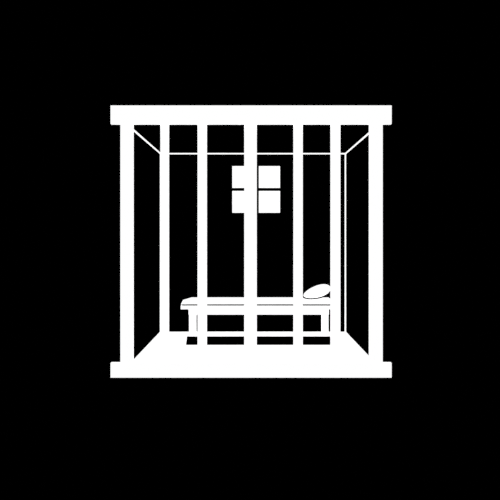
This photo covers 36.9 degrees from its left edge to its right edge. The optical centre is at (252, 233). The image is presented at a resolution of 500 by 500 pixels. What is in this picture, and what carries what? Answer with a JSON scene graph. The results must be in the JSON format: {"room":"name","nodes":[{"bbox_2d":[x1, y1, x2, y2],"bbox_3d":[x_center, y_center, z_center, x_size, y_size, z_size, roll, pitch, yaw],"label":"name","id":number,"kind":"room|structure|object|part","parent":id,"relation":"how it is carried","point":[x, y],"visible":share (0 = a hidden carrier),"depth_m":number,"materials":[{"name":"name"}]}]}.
{"room":"prison interior","nodes":[
{"label":"prison interior","id":0,"kind":"room"},
{"bbox_2d":[134,132,159,358],"bbox_3d":[-1.267,0.186,8.770,0.080,2.508,2.420,0,0,0],"label":"wall","id":1,"kind":"structure","parent":0,"point":[146,158],"depth_m":8.64,"materials":[{"name":"black paint"}]},
{"bbox_2d":[134,130,159,153],"bbox_3d":[-1.220,-1.061,8.730,0.014,0.014,2.340,0,0,0],"label":"trim","id":2,"kind":"structure","parent":1,"relation":"attached to","point":[136,132],"depth_m":8.55,"materials":[{"name":"white paint"}]},
{"bbox_2d":[0,257,499,499],"bbox_3d":[0.000,1.490,21.500,60.000,0.100,52.000,0,0,0],"label":"ground","id":3,"kind":"structure","parent":0,"point":[70,430],"depth_m":6.05,"materials":[{"name":"black paint"}]},
{"bbox_2d":[110,105,391,377],"bbox_3d":[-0.019,0.075,7.530,2.812,2.723,0.060,0,0,0],"label":"bars","id":4,"kind":"object","parent":3,"relation":"on","point":[126,116],"visible":1,"depth_m":7.50,"materials":[{"name":"white paint"}]},
{"bbox_3d":[-1.264,0.092,7.530,0.125,2.395,0.056,0,0,0],"label":"corner post","id":5,"kind":"part","parent":4,"relation":"part of","materials":[{"name":"white metal"}]},
{"bbox_3d":[-0.019,-1.194,7.530,2.812,0.184,0.060,0,0,0],"label":"rail","id":6,"kind":"part","parent":4,"relation":"part of","materials":[{"name":"white metal"}]},
{"bbox_3d":[-0.019,1.363,7.530,2.812,0.147,0.060,0,0,0],"label":"rail","id":7,"kind":"part","parent":4,"relation":"part of","materials":[{"name":"white paint"}]},
{"bbox_3d":[1.232,0.092,7.530,0.131,2.395,0.056,0,0,0],"label":"corner post","id":8,"kind":"part","parent":4,"relation":"part of","materials":[{"name":"white metal"}]},
{"bbox_2d":[134,332,368,361],"bbox_3d":[0.000,1.364,8.730,2.454,0.152,2.340,0,0,0],"label":"floor","id":9,"kind":"structure","parent":0,"point":[221,346],"depth_m":8.45,"materials":[{"name":"white paint"}]},
{"bbox_2d":[181,297,329,335],"bbox_3d":[0.042,1.061,9.680,1.913,0.455,0.390,0,0,0],"label":"bed","id":10,"kind":"object","parent":9,"relation":"on","point":[215,305],"visible":0.84,"depth_m":9.49,"materials":[{"name":"white paint"}]},
{"bbox_3d":[-0.766,1.154,9.524,0.089,0.267,0.063,0,0,0],"label":"leg","id":11,"kind":"part","parent":10,"relation":"part of","materials":[{"name":"white paint"}]},
{"bbox_3d":[0.043,0.861,9.680,1.911,0.056,0.390,0,0,0],"label":"mattress","id":12,"kind":"part","parent":10,"relation":"part of","materials":[{"name":"white fabric"}]},
{"bbox_3d":[0.073,0.986,9.680,1.777,0.068,0.378,0,0,0],"label":"rail","id":13,"kind":"part","parent":10,"relation":"part of","materials":[{"name":"white paint"}]},
{"bbox_2d":[303,283,329,298],"bbox_3d":[0.815,0.726,9.545,0.383,0.212,0.100,0,0,0],"label":"pillow","id":14,"kind":"object","parent":10,"relation":"on","point":[319,290],"visible":0.91,"depth_m":9.52,"materials":[{"name":"white fabric"}]},
{"bbox_3d":[0.913,1.154,9.524,0.085,0.267,0.063,0,0,0],"label":"leg","id":15,"kind":"part","parent":10,"relation":"part of","materials":[{"name":"white paint"}]},
{"bbox_2d":[134,125,368,152],"bbox_3d":[0.000,-1.083,8.770,2.614,0.030,2.420,0,0,0],"label":"ceiling","id":16,"kind":"structure","parent":0,"point":[182,138],"depth_m":8.30,"materials":[{"name":"black paint"}]},
{"bbox_2d":[169,154,344,331],"bbox_3d":[0.000,0.186,9.940,2.454,2.508,0.080,0,0,0],"label":"wall","id":17,"kind":"structure","parent":0,"point":[225,233],"depth_m":9.90,"materials":[{"name":"black paint"}]},
{"bbox_2d":[229,163,282,215],"bbox_3d":[0.040,-0.587,9.891,0.713,0.700,0.018,0,0,0],"label":"window","id":18,"kind":"structure","parent":17,"relation":"in","point":[269,175],"depth_m":9.88,"materials":[{"name":"white glass"}]},
{"bbox_2d":[169,153,344,153],"bbox_3d":[0.000,-1.060,9.892,2.420,0.017,0.017,0,0,0],"label":"trim","id":19,"kind":"structure","parent":17,"relation":"attached to","point":[169,153],"depth_m":9.88,"materials":[{"name":"white paint"}]},
{"bbox_2d":[345,154,345,331],"bbox_3d":[1.218,0.119,9.892,0.017,2.341,0.017,0,0,0],"label":"trim","id":20,"kind":"structure","parent":17,"relation":"attached to","point":[345,154],"depth_m":9.88,"materials":[{"name":"white paint"}]},
{"bbox_2d":[346,135,368,354],"bbox_3d":[1.267,0.186,8.770,0.080,2.508,2.420,0,0,0],"label":"wall","id":21,"kind":"structure","parent":0,"point":[357,158],"depth_m":8.72,"materials":[{"name":"black paint"}]},
{"bbox_2d":[345,132,368,153],"bbox_3d":[1.220,-1.061,8.730,0.014,0.014,2.340,0,0,0],"label":"trim","id":22,"kind":"structure","parent":21,"relation":"attached to","point":[367,134],"depth_m":8.68,"materials":[{"name":"white paint"}]}
]}

